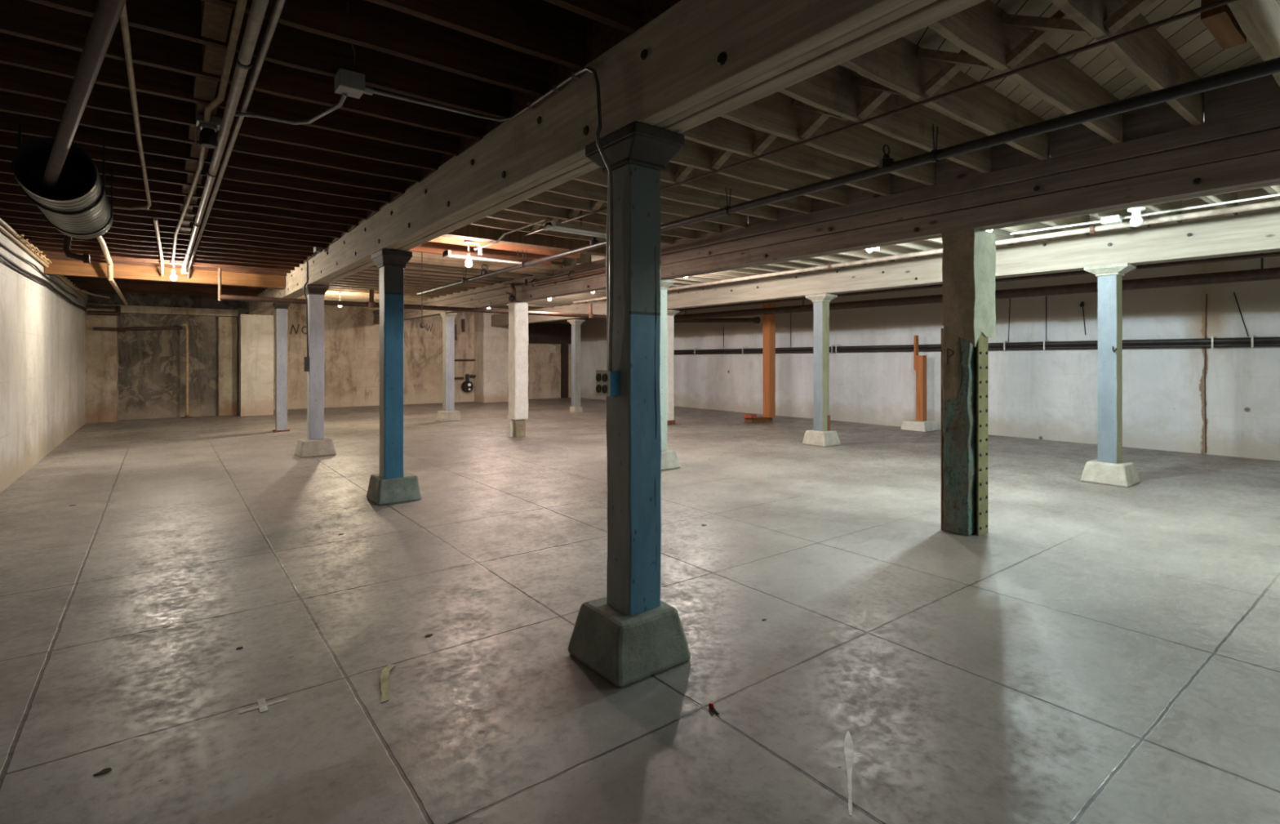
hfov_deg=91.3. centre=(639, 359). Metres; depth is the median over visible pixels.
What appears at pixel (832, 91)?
joist
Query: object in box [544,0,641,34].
joist
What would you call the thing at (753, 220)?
joist blocking
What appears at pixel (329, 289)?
joist
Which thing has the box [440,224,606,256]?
header
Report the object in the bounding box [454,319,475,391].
meter pipework
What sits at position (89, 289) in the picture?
joist
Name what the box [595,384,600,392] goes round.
receptacle
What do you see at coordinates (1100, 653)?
floor
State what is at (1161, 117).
joist blocking
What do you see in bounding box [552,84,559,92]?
clip
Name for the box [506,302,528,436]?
concrete column
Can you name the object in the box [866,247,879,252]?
bulb
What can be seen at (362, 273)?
joist
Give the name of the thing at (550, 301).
joist
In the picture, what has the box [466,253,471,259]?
socket
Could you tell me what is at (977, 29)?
joist
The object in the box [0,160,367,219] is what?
joist
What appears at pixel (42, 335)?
wall
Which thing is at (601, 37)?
joist blocking
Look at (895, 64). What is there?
joist
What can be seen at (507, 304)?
joist
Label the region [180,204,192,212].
joist blocking
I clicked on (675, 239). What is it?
joist blocking
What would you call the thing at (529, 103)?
clip
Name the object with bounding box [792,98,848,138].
cross bridging
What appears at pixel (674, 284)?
joist
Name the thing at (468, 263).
bulb
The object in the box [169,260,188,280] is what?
bulb
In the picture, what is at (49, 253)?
joist
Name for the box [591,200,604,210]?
cross bridging
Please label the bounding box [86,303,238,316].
beam
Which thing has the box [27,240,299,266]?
joist
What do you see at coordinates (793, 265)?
joist
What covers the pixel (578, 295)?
joist
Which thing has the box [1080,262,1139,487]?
column
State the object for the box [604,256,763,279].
joist
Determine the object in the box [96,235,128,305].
pipe
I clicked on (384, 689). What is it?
paper strip
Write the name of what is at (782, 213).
joist blocking
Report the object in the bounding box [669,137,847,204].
joist
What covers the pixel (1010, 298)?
wire
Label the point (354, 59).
loose wire
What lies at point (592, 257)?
joist
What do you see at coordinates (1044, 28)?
cross bridging
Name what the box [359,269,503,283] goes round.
joist
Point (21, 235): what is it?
cable
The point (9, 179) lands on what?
joist
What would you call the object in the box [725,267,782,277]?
joist
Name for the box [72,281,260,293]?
joist
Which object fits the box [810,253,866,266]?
joist
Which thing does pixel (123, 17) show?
conduit
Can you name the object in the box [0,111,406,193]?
joist
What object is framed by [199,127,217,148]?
socket
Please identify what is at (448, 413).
column
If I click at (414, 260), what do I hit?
header
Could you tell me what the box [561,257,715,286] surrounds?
joist
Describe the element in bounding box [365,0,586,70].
joist
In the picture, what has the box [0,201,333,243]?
joist
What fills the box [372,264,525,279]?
joist
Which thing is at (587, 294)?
joist
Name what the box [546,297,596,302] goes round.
joist
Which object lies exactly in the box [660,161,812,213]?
joist
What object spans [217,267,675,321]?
pipe
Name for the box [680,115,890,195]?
joist
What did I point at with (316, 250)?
junction box
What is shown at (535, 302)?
joist
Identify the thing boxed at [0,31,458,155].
joist
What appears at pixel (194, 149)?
joist blocking
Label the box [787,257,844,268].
joist
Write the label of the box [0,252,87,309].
cable
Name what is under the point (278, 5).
conduit
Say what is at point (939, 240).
joist
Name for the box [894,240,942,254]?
joist
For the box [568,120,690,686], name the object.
column
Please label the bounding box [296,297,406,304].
joist
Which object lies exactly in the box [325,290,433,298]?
joist
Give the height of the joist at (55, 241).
0.293 m
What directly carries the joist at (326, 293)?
attached to the ceiling
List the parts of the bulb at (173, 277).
bulb glass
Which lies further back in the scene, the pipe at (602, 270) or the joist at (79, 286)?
the joist at (79, 286)
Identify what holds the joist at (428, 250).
attached to the ceiling
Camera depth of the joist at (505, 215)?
7.08 m
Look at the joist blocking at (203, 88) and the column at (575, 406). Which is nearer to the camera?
the joist blocking at (203, 88)
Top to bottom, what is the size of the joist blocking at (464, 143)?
0.270 m
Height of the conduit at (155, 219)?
0.172 m
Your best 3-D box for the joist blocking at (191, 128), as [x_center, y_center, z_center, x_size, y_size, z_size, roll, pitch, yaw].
[-3.051,-1.700,4.320,0.100,0.270,0.387,0,0,-37]
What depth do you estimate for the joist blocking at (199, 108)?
3.93 m
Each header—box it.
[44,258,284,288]
[408,257,553,275]
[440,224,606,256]
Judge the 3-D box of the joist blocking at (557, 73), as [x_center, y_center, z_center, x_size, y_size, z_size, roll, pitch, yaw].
[-0.396,-1.685,3.536,0.060,0.270,0.387,0,0,-37]
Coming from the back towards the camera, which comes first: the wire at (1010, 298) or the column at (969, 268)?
the wire at (1010, 298)
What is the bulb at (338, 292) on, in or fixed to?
attached to the joist at (329, 289)
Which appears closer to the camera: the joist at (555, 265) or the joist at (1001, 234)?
the joist at (1001, 234)
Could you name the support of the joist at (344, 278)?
attached to the ceiling
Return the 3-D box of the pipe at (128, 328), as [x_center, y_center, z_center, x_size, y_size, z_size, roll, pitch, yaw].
[-12.569,-0.787,15.640,0.505,0.173,1.822,0,0,30]
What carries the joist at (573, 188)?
attached to the ceiling
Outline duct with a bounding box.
[11,123,113,239]
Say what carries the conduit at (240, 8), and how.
attached to the joist at (7, 213)
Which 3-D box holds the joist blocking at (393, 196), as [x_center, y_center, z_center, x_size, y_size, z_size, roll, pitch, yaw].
[-2.315,-1.685,6.008,0.060,0.270,0.387,0,0,-37]
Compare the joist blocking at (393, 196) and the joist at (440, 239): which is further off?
the joist at (440, 239)
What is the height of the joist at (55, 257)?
0.293 m
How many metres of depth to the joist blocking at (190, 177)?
5.42 m
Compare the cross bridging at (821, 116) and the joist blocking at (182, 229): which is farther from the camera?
the joist blocking at (182, 229)
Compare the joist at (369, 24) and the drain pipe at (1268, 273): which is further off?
the drain pipe at (1268, 273)
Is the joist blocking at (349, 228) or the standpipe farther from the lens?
the standpipe
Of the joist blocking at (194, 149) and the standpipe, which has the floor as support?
the standpipe
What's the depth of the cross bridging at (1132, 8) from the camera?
2.91 m
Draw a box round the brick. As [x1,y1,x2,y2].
[743,413,756,418]
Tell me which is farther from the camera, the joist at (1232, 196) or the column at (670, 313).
the column at (670, 313)
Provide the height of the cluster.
0.405 m
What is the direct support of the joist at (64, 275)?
attached to the ceiling
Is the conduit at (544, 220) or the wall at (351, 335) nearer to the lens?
the conduit at (544, 220)
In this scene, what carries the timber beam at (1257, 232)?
on the column at (1108, 468)
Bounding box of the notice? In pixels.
[549,345,555,352]
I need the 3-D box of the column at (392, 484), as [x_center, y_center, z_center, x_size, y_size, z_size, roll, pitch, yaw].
[-2.635,0.180,6.731,0.468,2.640,0.534,0,0,-37]
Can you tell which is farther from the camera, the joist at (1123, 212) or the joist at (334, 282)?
the joist at (334, 282)
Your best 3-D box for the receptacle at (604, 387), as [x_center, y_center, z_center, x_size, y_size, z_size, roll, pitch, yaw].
[-0.175,0.143,3.067,0.006,0.041,0.042,0,0,-37]
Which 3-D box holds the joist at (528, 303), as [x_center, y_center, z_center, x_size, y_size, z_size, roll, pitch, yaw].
[-3.692,-1.694,17.040,3.680,0.293,0.058,0,0,-37]
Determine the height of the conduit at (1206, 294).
2.530 m
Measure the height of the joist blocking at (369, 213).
0.270 m
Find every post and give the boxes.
[744,299,775,422]
[901,335,937,431]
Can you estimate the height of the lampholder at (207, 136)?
0.204 m
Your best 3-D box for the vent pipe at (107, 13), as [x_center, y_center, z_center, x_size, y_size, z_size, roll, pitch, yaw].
[-2.114,-1.275,2.447,5.342,0.378,0.087,0,0,43]
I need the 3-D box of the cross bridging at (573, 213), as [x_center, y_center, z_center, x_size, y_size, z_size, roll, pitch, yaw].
[-0.659,-1.685,6.710,0.135,0.250,0.416,0,0,-37]
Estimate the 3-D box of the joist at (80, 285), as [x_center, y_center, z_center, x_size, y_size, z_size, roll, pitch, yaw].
[-10.483,-1.694,14.126,3.390,0.293,0.052,0,0,-37]
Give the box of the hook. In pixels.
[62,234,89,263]
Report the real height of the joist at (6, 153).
0.293 m
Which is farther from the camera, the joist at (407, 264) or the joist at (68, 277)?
the joist at (68, 277)
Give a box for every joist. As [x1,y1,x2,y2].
[0,0,485,140]
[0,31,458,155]
[0,62,440,170]
[0,90,420,182]
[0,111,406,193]
[0,130,391,203]
[0,146,380,212]
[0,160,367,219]
[0,173,358,226]
[0,183,348,232]
[0,193,341,238]
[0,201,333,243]
[0,208,326,248]
[0,216,313,252]
[8,223,313,256]
[14,229,307,260]
[22,235,302,263]
[27,0,511,120]
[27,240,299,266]
[34,245,294,270]
[39,250,290,273]
[42,254,286,275]
[64,275,267,288]
[67,276,265,290]
[70,279,262,292]
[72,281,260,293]
[75,284,257,295]
[77,285,256,296]
[80,288,217,297]
[202,0,548,97]
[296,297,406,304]
[297,296,410,303]
[302,294,416,302]
[324,292,426,300]
[324,294,422,301]
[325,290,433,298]
[326,284,453,294]
[327,288,439,297]
[328,286,445,296]
[330,281,460,293]
[336,280,466,291]
[339,277,476,288]
[345,275,485,287]
[351,271,495,285]
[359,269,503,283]
[364,266,514,281]
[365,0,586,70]
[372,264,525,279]
[405,262,533,276]
[406,250,561,271]
[408,246,551,265]
[417,241,563,262]
[428,235,580,258]
[468,217,605,241]
[485,209,672,244]
[502,200,696,239]
[506,304,554,307]
[524,191,720,233]
[525,301,571,305]
[528,302,562,306]
[530,300,578,304]
[536,298,588,302]
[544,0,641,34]
[546,179,748,227]
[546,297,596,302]
[557,295,606,300]
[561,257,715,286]
[564,294,604,297]
[572,167,777,221]
[573,293,606,296]
[574,253,729,284]
[584,291,606,294]
[589,254,746,281]
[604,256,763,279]
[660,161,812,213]
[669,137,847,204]
[671,282,700,288]
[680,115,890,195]
[720,91,936,186]
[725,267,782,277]
[743,264,800,275]
[764,261,822,271]
[778,64,991,173]
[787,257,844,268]
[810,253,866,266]
[836,249,893,262]
[841,36,1049,159]
[862,244,918,258]
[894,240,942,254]
[924,237,942,244]
[927,0,1122,143]
[991,228,1013,246]
[1000,222,1050,240]
[1040,214,1089,235]
[1049,0,1204,125]
[1089,208,1136,230]
[1142,200,1182,223]
[1200,191,1237,216]
[1226,0,1279,86]
[1262,184,1279,199]
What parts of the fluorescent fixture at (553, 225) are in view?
hanger rod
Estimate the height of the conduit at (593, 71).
1.581 m
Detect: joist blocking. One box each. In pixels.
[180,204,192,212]
[180,227,191,232]
[181,221,190,226]
[182,185,196,194]
[183,213,194,219]
[184,195,197,204]
[185,160,198,171]
[186,173,202,184]
[188,124,200,141]
[190,143,208,159]
[193,75,217,101]
[195,102,217,121]
[200,0,232,42]
[202,44,226,75]
[331,236,339,243]
[346,225,356,231]
[366,210,377,218]
[390,191,403,202]
[420,168,435,182]
[458,135,479,155]
[485,115,504,133]
[548,60,577,90]
[586,17,630,64]
[672,236,692,244]
[696,230,715,237]
[720,223,742,232]
[748,215,772,226]
[777,207,805,220]
[812,197,841,211]
[847,185,883,204]
[890,173,928,194]
[935,158,983,184]
[991,142,1041,171]
[1049,123,1113,158]
[1122,102,1192,142]
[1204,74,1279,123]
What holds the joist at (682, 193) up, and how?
attached to the ceiling
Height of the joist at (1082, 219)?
0.293 m
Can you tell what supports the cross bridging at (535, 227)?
attached to the joist at (486, 221)
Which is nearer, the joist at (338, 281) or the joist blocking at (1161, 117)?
the joist blocking at (1161, 117)
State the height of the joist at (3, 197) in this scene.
0.293 m
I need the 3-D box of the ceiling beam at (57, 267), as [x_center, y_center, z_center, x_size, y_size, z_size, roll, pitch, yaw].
[-7.907,-1.565,10.646,3.247,0.470,0.147,0,0,-37]
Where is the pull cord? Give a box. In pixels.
[419,251,424,328]
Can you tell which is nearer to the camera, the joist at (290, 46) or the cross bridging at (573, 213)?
the joist at (290, 46)
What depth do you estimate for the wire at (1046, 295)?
11.73 m
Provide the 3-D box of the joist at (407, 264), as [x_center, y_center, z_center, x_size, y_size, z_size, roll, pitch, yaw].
[-3.359,-1.694,10.558,3.580,0.293,0.051,0,0,-37]
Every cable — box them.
[0,241,77,297]
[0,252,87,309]
[0,257,86,311]
[19,234,51,262]
[303,261,308,356]
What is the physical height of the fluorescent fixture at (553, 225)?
0.435 m
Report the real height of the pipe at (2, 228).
0.084 m
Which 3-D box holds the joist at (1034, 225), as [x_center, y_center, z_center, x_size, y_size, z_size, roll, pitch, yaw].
[3.904,-1.694,7.096,3.680,0.293,0.058,0,0,-37]
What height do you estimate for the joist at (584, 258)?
0.293 m
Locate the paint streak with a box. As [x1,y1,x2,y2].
[843,730,853,815]
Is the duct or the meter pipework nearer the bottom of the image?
the meter pipework
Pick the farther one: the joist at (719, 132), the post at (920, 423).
the post at (920, 423)
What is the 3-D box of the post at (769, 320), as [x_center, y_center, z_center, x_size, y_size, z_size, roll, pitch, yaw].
[2.926,-0.170,15.165,0.745,3.340,0.376,0,0,-37]
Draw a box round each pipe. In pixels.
[0,217,88,300]
[0,225,110,297]
[38,0,126,197]
[87,305,120,315]
[93,326,182,331]
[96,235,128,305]
[180,0,269,274]
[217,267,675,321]
[417,57,1279,295]
[524,268,606,287]
[580,215,1279,319]
[606,252,1279,323]
[673,335,1279,354]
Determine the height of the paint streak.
0.001 m
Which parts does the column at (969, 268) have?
steel plate, concrete casing, concrete casing, steel plate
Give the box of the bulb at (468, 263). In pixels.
[463,239,482,266]
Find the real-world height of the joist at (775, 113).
0.293 m
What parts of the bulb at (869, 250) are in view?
bulb glass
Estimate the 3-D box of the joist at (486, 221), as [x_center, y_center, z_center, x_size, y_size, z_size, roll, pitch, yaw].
[-1.187,-1.694,7.715,3.580,0.293,0.051,0,0,-37]
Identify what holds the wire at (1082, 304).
attached to the wall at (1047, 394)
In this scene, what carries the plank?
attached to the wall at (351, 335)
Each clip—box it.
[527,102,534,109]
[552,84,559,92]
[571,71,579,79]
[708,701,719,714]
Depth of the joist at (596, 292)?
14.63 m
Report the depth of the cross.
2.71 m
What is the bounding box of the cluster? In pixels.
[503,283,515,302]
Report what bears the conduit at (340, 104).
attached to the joist at (15, 51)
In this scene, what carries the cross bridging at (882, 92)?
attached to the joist at (832, 91)
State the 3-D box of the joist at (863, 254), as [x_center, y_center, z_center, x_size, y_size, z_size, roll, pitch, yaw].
[2.551,-1.694,8.867,3.680,0.293,0.058,0,0,-37]
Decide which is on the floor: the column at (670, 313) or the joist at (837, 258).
the column at (670, 313)
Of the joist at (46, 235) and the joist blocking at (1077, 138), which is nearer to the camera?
the joist blocking at (1077, 138)
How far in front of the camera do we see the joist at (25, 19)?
3.39 m
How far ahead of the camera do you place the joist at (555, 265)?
10.05 m
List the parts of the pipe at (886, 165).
hanger rod, hanger rod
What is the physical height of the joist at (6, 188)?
0.293 m
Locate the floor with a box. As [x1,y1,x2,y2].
[0,397,1279,823]
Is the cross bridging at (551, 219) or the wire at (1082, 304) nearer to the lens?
the cross bridging at (551, 219)
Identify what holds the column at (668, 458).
on the floor
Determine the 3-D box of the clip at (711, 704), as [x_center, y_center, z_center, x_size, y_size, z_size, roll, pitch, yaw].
[0.315,1.488,2.674,0.023,0.023,0.068,0,0,-19]
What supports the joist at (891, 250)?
attached to the ceiling
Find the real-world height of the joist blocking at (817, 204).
0.270 m
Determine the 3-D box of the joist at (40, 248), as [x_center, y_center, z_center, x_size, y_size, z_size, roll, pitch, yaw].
[-7.226,-1.694,9.863,3.390,0.293,0.052,0,0,-37]
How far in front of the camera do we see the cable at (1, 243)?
8.65 m
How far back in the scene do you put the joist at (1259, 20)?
3.04 m
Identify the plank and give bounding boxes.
[560,344,568,397]
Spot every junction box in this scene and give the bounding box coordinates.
[311,246,322,256]
[334,67,373,98]
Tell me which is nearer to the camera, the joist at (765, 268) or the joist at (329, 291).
the joist at (765, 268)
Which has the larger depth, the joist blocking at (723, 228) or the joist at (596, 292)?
the joist at (596, 292)
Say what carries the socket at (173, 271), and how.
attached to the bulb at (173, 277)
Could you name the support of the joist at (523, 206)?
attached to the ceiling
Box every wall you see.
[0,222,87,493]
[87,289,253,419]
[253,302,571,409]
[577,251,1279,460]
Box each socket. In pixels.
[171,268,175,274]
[177,262,188,273]
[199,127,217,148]
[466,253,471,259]
[473,241,482,254]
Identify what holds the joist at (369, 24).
attached to the ceiling
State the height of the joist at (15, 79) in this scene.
0.293 m
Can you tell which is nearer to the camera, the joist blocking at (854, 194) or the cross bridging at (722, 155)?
the cross bridging at (722, 155)
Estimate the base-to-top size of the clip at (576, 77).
0.028 m
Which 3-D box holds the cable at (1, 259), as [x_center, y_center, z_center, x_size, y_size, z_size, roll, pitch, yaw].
[-7.380,-1.132,7.324,0.044,0.080,18.601,0,0,-37]
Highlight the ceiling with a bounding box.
[489,0,1279,310]
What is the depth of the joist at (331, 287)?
14.02 m
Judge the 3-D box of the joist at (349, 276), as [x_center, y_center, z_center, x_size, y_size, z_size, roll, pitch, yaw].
[-4.710,-1.694,12.326,3.580,0.293,0.051,0,0,-37]
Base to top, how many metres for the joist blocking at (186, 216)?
0.270 m
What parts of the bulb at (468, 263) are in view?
bulb glass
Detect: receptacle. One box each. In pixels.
[595,373,600,381]
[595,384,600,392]
[601,373,607,382]
[601,384,607,393]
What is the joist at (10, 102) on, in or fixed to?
attached to the ceiling
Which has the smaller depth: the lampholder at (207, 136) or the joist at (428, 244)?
the lampholder at (207, 136)
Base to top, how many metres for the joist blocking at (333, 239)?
0.270 m
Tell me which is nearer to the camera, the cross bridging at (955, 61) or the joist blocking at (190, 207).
the cross bridging at (955, 61)
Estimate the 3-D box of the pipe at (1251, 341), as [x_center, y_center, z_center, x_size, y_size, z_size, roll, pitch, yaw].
[5.707,-0.272,14.112,0.196,0.197,17.500,0,0,-37]
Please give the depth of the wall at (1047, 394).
11.73 m
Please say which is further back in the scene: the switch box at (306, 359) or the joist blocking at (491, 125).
the switch box at (306, 359)
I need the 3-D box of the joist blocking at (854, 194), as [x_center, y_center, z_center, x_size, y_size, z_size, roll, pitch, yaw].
[2.202,-1.685,6.083,0.050,0.270,0.387,0,0,-37]
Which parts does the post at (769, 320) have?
sole plate, post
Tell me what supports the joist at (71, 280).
attached to the ceiling
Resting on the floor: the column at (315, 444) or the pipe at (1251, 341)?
the column at (315, 444)
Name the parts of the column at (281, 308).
post, plate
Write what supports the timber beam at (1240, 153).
on the column at (969, 268)
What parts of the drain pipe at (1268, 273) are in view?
hanger rod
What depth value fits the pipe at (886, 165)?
3.92 m
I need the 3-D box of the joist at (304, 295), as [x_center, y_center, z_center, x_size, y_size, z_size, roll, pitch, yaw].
[-7.423,-1.694,15.878,3.580,0.293,0.051,0,0,-37]
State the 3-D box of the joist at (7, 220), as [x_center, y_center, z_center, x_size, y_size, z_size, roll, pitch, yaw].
[-5.864,-1.694,8.080,3.390,0.293,0.052,0,0,-37]
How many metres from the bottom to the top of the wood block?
0.140 m
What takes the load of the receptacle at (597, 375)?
attached to the outlet box at (607, 382)
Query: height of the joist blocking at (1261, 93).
0.270 m
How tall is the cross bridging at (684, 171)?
0.250 m
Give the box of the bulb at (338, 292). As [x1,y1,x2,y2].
[337,291,342,307]
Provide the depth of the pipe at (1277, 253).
8.94 m
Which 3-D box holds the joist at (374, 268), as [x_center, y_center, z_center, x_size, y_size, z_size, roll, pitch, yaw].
[-3.907,-1.694,11.275,3.580,0.293,0.051,0,0,-37]
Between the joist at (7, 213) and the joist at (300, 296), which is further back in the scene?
the joist at (300, 296)
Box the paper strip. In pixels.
[380,663,395,702]
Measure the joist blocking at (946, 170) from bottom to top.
0.270 m
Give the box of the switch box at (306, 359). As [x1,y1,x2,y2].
[303,356,309,371]
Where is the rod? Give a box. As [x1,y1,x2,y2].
[523,0,1236,235]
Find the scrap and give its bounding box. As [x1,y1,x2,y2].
[93,767,111,775]
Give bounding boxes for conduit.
[110,2,151,209]
[153,217,164,276]
[171,0,247,263]
[186,0,285,278]
[223,93,346,124]
[373,66,613,370]
[474,218,546,249]
[1204,293,1207,453]
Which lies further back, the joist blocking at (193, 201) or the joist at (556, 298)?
the joist at (556, 298)
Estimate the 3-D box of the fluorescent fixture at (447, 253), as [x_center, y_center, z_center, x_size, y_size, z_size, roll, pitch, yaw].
[-2.063,-1.465,8.680,1.300,0.180,0.220,0,0,-37]
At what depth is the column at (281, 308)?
13.09 m
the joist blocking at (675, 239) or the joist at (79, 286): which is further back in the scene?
the joist at (79, 286)
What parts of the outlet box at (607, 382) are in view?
plate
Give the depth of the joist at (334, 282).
13.30 m
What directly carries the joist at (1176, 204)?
attached to the ceiling
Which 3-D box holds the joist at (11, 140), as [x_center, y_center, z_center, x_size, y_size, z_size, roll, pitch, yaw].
[-3.688,-1.694,5.232,3.390,0.293,0.052,0,0,-37]
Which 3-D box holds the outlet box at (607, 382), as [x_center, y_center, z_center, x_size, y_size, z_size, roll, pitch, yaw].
[-0.164,0.115,3.109,0.075,0.126,0.116,0,0,-37]
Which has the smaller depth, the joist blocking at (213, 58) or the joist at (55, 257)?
the joist blocking at (213, 58)
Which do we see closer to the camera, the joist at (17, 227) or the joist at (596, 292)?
the joist at (17, 227)
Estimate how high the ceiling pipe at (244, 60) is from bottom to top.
0.134 m
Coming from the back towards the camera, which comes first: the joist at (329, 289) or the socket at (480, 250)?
the joist at (329, 289)
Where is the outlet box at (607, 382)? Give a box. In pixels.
[595,369,619,396]
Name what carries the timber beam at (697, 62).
on the column at (628, 634)
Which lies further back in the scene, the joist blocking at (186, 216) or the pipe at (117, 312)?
the pipe at (117, 312)
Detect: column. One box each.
[272,302,289,431]
[294,284,336,457]
[366,248,422,505]
[435,312,461,422]
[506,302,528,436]
[567,319,585,412]
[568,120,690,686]
[660,277,680,470]
[666,309,679,424]
[801,293,840,446]
[941,227,995,535]
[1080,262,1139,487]
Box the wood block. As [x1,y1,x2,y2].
[1200,0,1247,48]
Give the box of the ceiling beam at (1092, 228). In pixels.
[573,200,1279,303]
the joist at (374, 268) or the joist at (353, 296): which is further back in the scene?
the joist at (353, 296)
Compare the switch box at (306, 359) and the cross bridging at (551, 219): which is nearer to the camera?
the cross bridging at (551, 219)
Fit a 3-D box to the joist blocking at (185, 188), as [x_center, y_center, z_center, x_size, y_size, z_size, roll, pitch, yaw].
[-4.137,-1.700,5.741,0.100,0.270,0.387,0,0,-37]
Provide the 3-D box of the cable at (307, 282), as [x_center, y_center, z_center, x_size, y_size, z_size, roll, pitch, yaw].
[-5.211,-0.795,9.767,0.069,1.490,0.072,0,0,-37]
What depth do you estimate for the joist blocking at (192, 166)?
5.03 m
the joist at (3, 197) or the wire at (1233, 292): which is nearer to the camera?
the joist at (3, 197)
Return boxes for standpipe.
[181,323,192,417]
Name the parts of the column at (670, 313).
post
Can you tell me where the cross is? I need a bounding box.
[239,697,288,713]
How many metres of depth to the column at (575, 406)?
17.89 m
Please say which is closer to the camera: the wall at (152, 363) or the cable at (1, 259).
the cable at (1, 259)
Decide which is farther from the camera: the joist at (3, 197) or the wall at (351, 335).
the wall at (351, 335)
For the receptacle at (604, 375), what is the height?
0.041 m
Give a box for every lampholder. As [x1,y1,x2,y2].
[194,113,221,150]
[1009,193,1279,235]
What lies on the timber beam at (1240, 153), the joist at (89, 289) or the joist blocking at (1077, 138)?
the joist blocking at (1077, 138)
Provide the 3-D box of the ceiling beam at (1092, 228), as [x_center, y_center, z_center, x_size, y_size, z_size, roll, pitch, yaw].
[2.871,-1.505,10.247,0.100,0.110,15.200,0,0,-37]
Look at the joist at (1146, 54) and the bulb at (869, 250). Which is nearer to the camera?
the joist at (1146, 54)
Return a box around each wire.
[346,1,355,71]
[1008,297,1010,341]
[1045,295,1046,339]
[1080,301,1085,334]
[1233,292,1248,336]
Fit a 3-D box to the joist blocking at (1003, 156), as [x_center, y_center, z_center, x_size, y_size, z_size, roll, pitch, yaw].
[3.035,-1.685,5.032,0.050,0.270,0.387,0,0,-37]
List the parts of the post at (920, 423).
post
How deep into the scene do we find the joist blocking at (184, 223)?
7.21 m
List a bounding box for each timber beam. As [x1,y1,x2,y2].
[248,0,985,314]
[373,106,1279,324]
[491,208,1279,326]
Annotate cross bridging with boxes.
[530,224,540,231]
[548,217,559,222]
[568,208,581,217]
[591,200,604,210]
[674,164,693,182]
[710,149,742,168]
[751,132,777,155]
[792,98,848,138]
[851,75,909,119]
[915,47,994,96]
[1000,9,1091,68]
[1103,0,1155,33]
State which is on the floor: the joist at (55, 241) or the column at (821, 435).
the column at (821, 435)
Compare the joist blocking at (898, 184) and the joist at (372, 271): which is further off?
the joist at (372, 271)
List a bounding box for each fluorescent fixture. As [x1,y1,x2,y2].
[442,245,534,266]
[542,210,605,238]
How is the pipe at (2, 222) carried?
attached to the wall at (42, 335)
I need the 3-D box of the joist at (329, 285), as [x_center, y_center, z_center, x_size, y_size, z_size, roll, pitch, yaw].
[-5.806,-1.694,13.761,3.580,0.293,0.051,0,0,-37]
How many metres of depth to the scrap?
2.27 m
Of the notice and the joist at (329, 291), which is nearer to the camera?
the joist at (329, 291)
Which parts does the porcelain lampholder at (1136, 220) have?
bulb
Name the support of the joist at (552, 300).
attached to the ceiling
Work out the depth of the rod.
3.46 m
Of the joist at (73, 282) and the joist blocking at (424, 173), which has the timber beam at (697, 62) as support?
the joist blocking at (424, 173)
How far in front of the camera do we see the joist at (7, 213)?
7.76 m
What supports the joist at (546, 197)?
attached to the ceiling
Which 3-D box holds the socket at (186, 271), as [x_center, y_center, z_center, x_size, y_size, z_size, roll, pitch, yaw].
[-7.265,-1.461,9.929,0.151,0.162,0.060,0,0,-37]
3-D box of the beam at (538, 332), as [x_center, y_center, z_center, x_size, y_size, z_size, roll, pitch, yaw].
[-3.838,-1.030,24.092,3.250,0.780,0.250,0,0,-37]
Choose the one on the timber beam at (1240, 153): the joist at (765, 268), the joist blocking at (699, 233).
the joist blocking at (699, 233)
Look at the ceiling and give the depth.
3.83 m
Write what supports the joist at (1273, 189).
attached to the ceiling
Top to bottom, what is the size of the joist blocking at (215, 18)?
0.270 m
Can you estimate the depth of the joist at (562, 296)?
15.79 m

